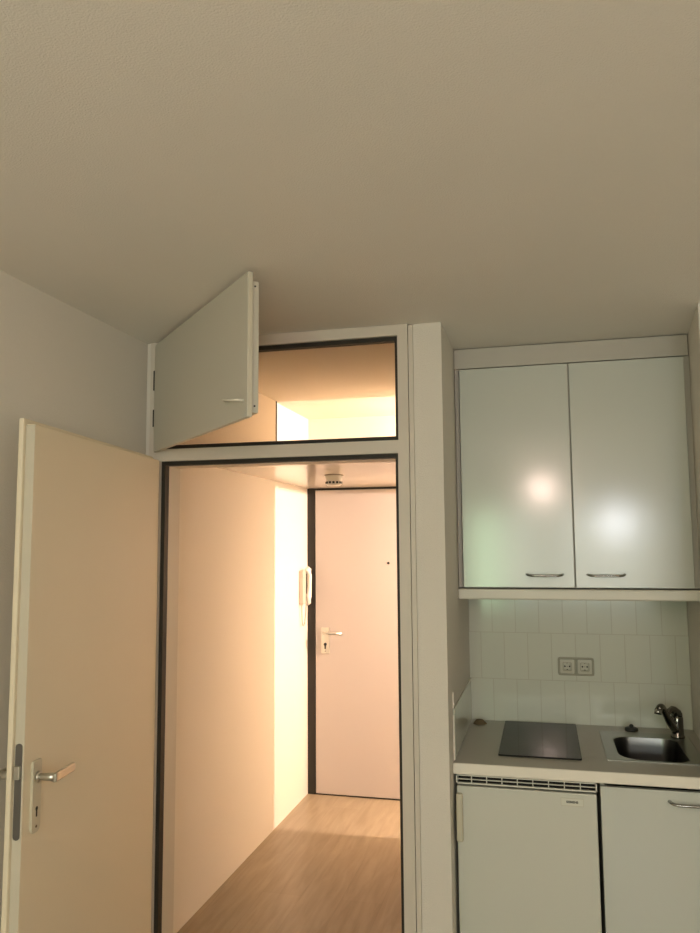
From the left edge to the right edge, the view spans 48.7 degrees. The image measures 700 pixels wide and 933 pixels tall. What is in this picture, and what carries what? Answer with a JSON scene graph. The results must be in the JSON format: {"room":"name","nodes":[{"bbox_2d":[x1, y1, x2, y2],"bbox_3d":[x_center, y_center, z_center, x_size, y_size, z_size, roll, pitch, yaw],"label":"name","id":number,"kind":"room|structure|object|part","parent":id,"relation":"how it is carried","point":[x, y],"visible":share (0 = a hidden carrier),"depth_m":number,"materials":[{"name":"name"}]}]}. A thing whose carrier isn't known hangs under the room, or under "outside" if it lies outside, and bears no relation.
{"room":"studio apartment","nodes":[
{"label":"studio apartment","id":0,"kind":"room"},
{"bbox_2d":[0,270,147,932],"bbox_3d":[-1.427,0.483,0.501,0.100,2.400,4.970,-2,-6,14],"label":"wall","id":1,"kind":"structure","parent":0,"point":[63,367],"depth_m":2.38,"materials":[{"name":"paint"}]},
{"bbox_2d":[173,403,307,932],"bbox_3d":[-0.588,0.807,4.178,0.100,2.480,2.360,-2,-6,14],"label":"wall","id":2,"kind":"structure","parent":0,"point":[242,714],"depth_m":3.96,"materials":[{"name":"paint"}]},
{"bbox_2d":[0,418,158,932],"bbox_3d":[-0.785,0.887,2.381,0.165,1.947,0.932,-1,-6,7],"label":"door","id":3,"kind":"structure","parent":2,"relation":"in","point":[78,774],"depth_m":2.26,"materials":[{"name":"paint"}]},
{"bbox_3d":[-0.880,0.804,2.043,0.056,0.023,0.110,-1,-6,7],"label":"handle","id":4,"kind":"part","parent":3,"relation":"part of","materials":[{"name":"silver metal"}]},
{"bbox_3d":[-0.808,0.847,1.987,0.007,0.179,0.042,-1,-6,7],"label":"handle plate","id":5,"kind":"part","parent":3,"relation":"part of","materials":[{"name":"silver metal"}]},
{"bbox_3d":[-0.772,0.802,2.031,0.056,0.023,0.110,-1,-6,7],"label":"handle","id":6,"kind":"part","parent":3,"relation":"part of","materials":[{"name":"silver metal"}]},
{"bbox_2d":[146,344,150,455],"bbox_3d":[-0.307,0.670,2.839,1.142,2.480,0.118,-2,-6,14],"label":"doorway","id":7,"kind":"structure","parent":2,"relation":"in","point":[149,345],"depth_m":2.99,"materials":[{"name":"paint"}]},
{"bbox_2d":[178,392,275,444],"bbox_3d":[-0.635,-0.234,3.875,0.014,0.464,1.532,-2,-6,14],"label":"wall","id":8,"kind":"structure","parent":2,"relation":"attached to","point":[261,427],"depth_m":4.25,"materials":[{"name":"white paint"}]},
{"bbox_2d":[276,401,276,440],"bbox_3d":[-0.447,-0.160,4.621,0.018,0.463,0.012,-2,-6,14],"label":"strip","id":9,"kind":"object","parent":2,"relation":"attached to","point":[276,401],"visible":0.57,"depth_m":4.63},
{"bbox_2d":[149,324,421,932],"bbox_3d":[-0.249,0.708,2.812,1.018,2.399,0.135,-2,-6,14],"label":"door frame","id":10,"kind":"structure","parent":2,"relation":"attached to","point":[400,448],"depth_m":2.80,"materials":[{"name":"paint"}]},
{"bbox_2d":[152,272,258,451],"bbox_3d":[-0.512,-0.300,2.555,0.068,0.413,0.934,3,-7,-30],"label":"door","id":11,"kind":"structure","parent":10,"relation":"attached to","point":[205,375],"depth_m":2.41,"materials":[{"name":"paint"}]},
{"bbox_3d":[-0.335,-0.189,2.196,0.029,0.023,0.110,3,-7,-30],"label":"pull handle","id":12,"kind":"part","parent":11,"relation":"part of","materials":[{"name":"silver metal"}]},
{"bbox_2d":[299,566,311,625],"bbox_3d":[-0.288,0.846,5.037,0.066,0.386,0.091,-2,-6,14],"label":"phone","id":13,"kind":"object","parent":2,"relation":"attached to","point":[305,576],"visible":1,"depth_m":5.04,"materials":[{"name":"plastic"}]},
{"bbox_3d":[-0.301,0.965,5.029,0.015,0.148,0.063,-4,-7,29],"label":"cord","id":14,"kind":"part","parent":13,"relation":"part of","materials":[{"name":"plastic"}]},
{"bbox_2d":[177,794,401,932],"bbox_3d":[0.611,1.784,1.095,4.050,0.100,7.750,-2,-6,14],"label":"floor","id":15,"kind":"structure","parent":0,"point":[332,864],"depth_m":3.77,"materials":[{"name":"laminate"}]},
{"bbox_2d":[456,774,601,932],"bbox_3d":[0.663,1.479,2.848,0.465,0.798,0.617,-2,-6,14],"label":"fridge","id":16,"kind":"object","parent":15,"relation":"on","point":[528,849],"visible":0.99,"depth_m":2.59,"materials":[{"name":"white metal"}]},
{"bbox_3d":[0.375,1.197,2.640,0.022,0.158,0.022,-2,-6,14],"label":"handle","id":17,"kind":"part","parent":16,"relation":"part of","materials":[{"name":"beige plastic"}]},
{"bbox_2d":[597,783,699,932],"bbox_3d":[1.075,1.482,2.763,0.354,0.829,0.662,-2,-6,14],"label":"base cabinet","id":18,"kind":"object","parent":15,"relation":"on","point":[649,838],"visible":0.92,"depth_m":2.50,"materials":[{"name":"laminate"}]},
{"bbox_2d":[453,719,699,789],"bbox_3d":[0.871,1.048,2.894,0.891,0.063,0.687,-2,-6,14],"label":"countertop","id":19,"kind":"structure","parent":18,"relation":"on","point":[479,750],"depth_m":2.65,"materials":[{"name":"laminate"}]},
{"bbox_3d":[0.547,1.072,3.252,0.055,0.018,0.056,-2,-6,14],"label":"stopper cap","id":20,"kind":"part","parent":19,"relation":"part of","materials":[{"name":"plastic"}]},
{"bbox_2d":[498,721,581,760],"bbox_3d":[0.733,1.050,2.983,0.287,0.006,0.538,-2,-6,14],"label":"cooktop","id":21,"kind":"object","parent":19,"relation":"in","point":[519,738],"visible":1,"depth_m":2.93,"materials":[{"name":"black glass"}]},
{"bbox_3d":[1.131,1.049,3.108,0.052,0.027,0.052,-2,-6,14],"label":"plug knob","id":22,"kind":"part","parent":19,"relation":"part of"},
{"bbox_2d":[599,731,699,790],"bbox_3d":[1.107,1.108,2.852,0.329,0.148,0.431,-2,-6,14],"label":"sink","id":23,"kind":"object","parent":19,"relation":"in","point":[618,746],"visible":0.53,"depth_m":2.96,"materials":[{"name":"metal"}]},
{"bbox_3d":[1.107,1.036,2.859,0.329,0.004,0.431,-2,-6,14],"label":"drainer plate","id":24,"kind":"part","parent":23,"relation":"part of","materials":[{"name":"metal"}]},
{"bbox_3d":[1.095,1.106,2.823,0.232,0.146,0.332,-2,-6,14],"label":"bowl","id":25,"kind":"part","parent":23,"relation":"part of","materials":[{"name":"metal"}]},
{"bbox_2d":[654,703,684,738],"bbox_3d":[1.207,0.966,2.937,0.212,0.149,0.052,5,-8,-44],"label":"faucet","id":26,"kind":"object","parent":19,"relation":"on","point":[674,722],"visible":1,"depth_m":2.96,"materials":[{"name":"metal"}]},
{"bbox_3d":[1.200,0.958,2.930,0.032,0.134,0.173,-6,-8,44],"label":"spout","id":27,"kind":"part","parent":26,"relation":"part of","materials":[{"name":"metal"}]},
{"bbox_3d":[1.246,0.951,2.982,0.082,0.051,0.041,3,-7,-34],"label":"lever","id":28,"kind":"part","parent":26,"relation":"part of","materials":[{"name":"metal"}]},
{"bbox_3d":[1.093,1.082,2.471,0.142,0.014,0.032,-2,-6,14],"label":"handle","id":29,"kind":"part","parent":18,"relation":"part of","materials":[{"name":"silver metal"}]},
{"bbox_2d":[220,462,395,488],"bbox_3d":[-0.034,0.022,4.066,1.077,0.012,2.260,-2,-6,14],"label":"ceiling","id":30,"kind":"structure","parent":0,"point":[373,474],"depth_m":4.16,"materials":[{"name":"white paint"}]},
{"bbox_2d":[324,474,342,485],"bbox_3d":[-0.089,0.079,4.260,0.105,0.060,0.105,-2,-6,14],"label":"smoke detector","id":31,"kind":"object","parent":30,"relation":"attached to","point":[331,480],"visible":1,"depth_m":4.22,"materials":[{"name":"white plastic"}]},
{"bbox_2d":[258,344,395,418],"bbox_3d":[0.809,-0.521,3.961,2.997,0.100,2.360,-2,-6,14],"label":"ceiling","id":32,"kind":"structure","parent":0,"point":[356,381],"depth_m":4.08,"materials":[{"name":"paint"}]},
{"bbox_2d":[0,0,699,343],"bbox_3d":[0.378,-0.829,0.179,3.900,0.120,5.210,-2,-6,14],"label":"ceiling","id":33,"kind":"structure","parent":0,"point":[457,164],"depth_m":1.57,"materials":[{"name":"paint"}]},
{"bbox_2d":[308,415,395,490],"bbox_3d":[1.139,0.869,4.910,2.897,2.480,0.100,-2,-6,14],"label":"wall","id":34,"kind":"structure","parent":0,"point":[371,426],"depth_m":5.25,"materials":[{"name":"paint"}]},
{"bbox_2d":[307,487,399,799],"bbox_3d":[0.189,1.128,5.014,0.986,1.998,0.106,-2,-6,14],"label":"door","id":35,"kind":"structure","parent":34,"relation":"in","point":[353,686],"depth_m":5.07,"materials":[{"name":"paint"}]},
{"bbox_3d":[-0.163,1.149,5.113,0.056,0.168,0.008,-2,-6,14],"label":"handle plate","id":36,"kind":"part","parent":35,"relation":"part of","materials":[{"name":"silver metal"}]},
{"bbox_3d":[-0.115,1.095,5.071,0.134,0.018,0.062,-2,-6,14],"label":"handle","id":37,"kind":"part","parent":35,"relation":"part of","materials":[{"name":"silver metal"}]},
{"bbox_2d":[413,322,469,932],"bbox_3d":[0.390,0.728,3.061,0.100,2.400,0.900,-2,-6,14],"label":"wall pier","id":38,"kind":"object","parent":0,"point":[442,617],"visible":0.82,"depth_m":2.67,"materials":[{"name":"paint"}]},
{"bbox_2d":[453,715,454,759],"bbox_3d":[0.364,0.950,2.709,0.004,0.152,0.009,-2,-6,14],"label":"backsplash edge trim","id":39,"kind":"object","parent":38,"relation":"attached to","point":[453,715],"visible":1,"depth_m":2.70,"materials":[{"name":"white plastic"}]},
{"bbox_2d":[453,678,471,759],"bbox_3d":[0.445,0.971,3.028,0.006,0.174,0.649,-2,-6,14],"label":"tiles","id":40,"kind":"structure","parent":38,"relation":"attached to","point":[462,710],"depth_m":2.97,"materials":[{"name":"white tile"}]},
{"bbox_2d":[445,313,693,369],"bbox_3d":[0.888,-0.536,3.124,1.100,0.120,0.780,-2,-6,14],"label":"niche","id":41,"kind":"object","parent":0,"point":[675,324],"depth_m":2.88,"materials":[{"name":"paint"}]},
{"bbox_2d":[680,303,699,738],"bbox_3d":[2.025,0.676,2.657,1.585,2.400,0.900,-2,-6,14],"label":"wall","id":42,"kind":"structure","parent":0,"point":[693,336],"depth_m":2.85,"materials":[{"name":"paint"}]},
{"bbox_3d":[0.967,0.750,3.324,0.893,2.400,0.110,-2,-6,14],"label":"wall","id":43,"kind":"structure","parent":0,"visible":0},
{"bbox_2d":[558,657,594,675],"bbox_3d":[0.949,0.840,3.245,0.147,0.076,0.012,-2,-6,14],"label":"power outlet","id":44,"kind":"object","parent":43,"relation":"attached to","point":[570,666],"visible":1,"depth_m":3.24,"materials":[{"name":"plastic"}]},
{"bbox_2d":[454,335,699,588],"bbox_3d":[0.890,0.004,3.130,0.878,0.946,0.435,-2,-6,14],"label":"upper cabinet","id":45,"kind":"object","parent":43,"relation":"attached to","point":[574,474],"visible":1,"depth_m":2.94,"materials":[{"name":"laminate"}]},
{"bbox_3d":[0.642,0.036,3.005,0.416,0.858,0.020,-2,-6,14],"label":"door","id":46,"kind":"part","parent":45,"relation":"part of","materials":[{"name":"laminate"}]},
{"bbox_3d":[0.735,0.411,2.920,0.142,0.014,0.032,-2,-6,14],"label":"handle","id":47,"kind":"part","parent":45,"relation":"part of","materials":[{"name":"silver metal"}]},
{"bbox_2d":[458,586,699,601],"bbox_3d":[0.895,0.500,3.087,0.880,0.040,0.409,-2,-6,14],"label":"shelf board","id":48,"kind":"object","parent":45,"relation":"attached to","point":[597,594],"visible":0.7,"depth_m":2.89,"materials":[{"name":"white wood"}]},
{"bbox_3d":[0.951,0.404,2.866,0.142,0.014,0.032,-2,-6,14],"label":"handle","id":49,"kind":"part","parent":45,"relation":"part of","materials":[{"name":"silver metal"}]},
{"bbox_3d":[1.049,0.023,2.904,0.414,0.858,0.020,-2,-6,14],"label":"door","id":50,"kind":"part","parent":45,"relation":"part of","materials":[{"name":"laminate"}]},
{"bbox_2d":[468,599,692,729],"bbox_3d":[0.953,0.809,3.260,0.890,0.539,0.010,-2,-6,14],"label":"backsplash","id":51,"kind":"structure","parent":43,"relation":"attached to","point":[639,650],"depth_m":3.25,"materials":[{"name":"white tile"}]}
]}

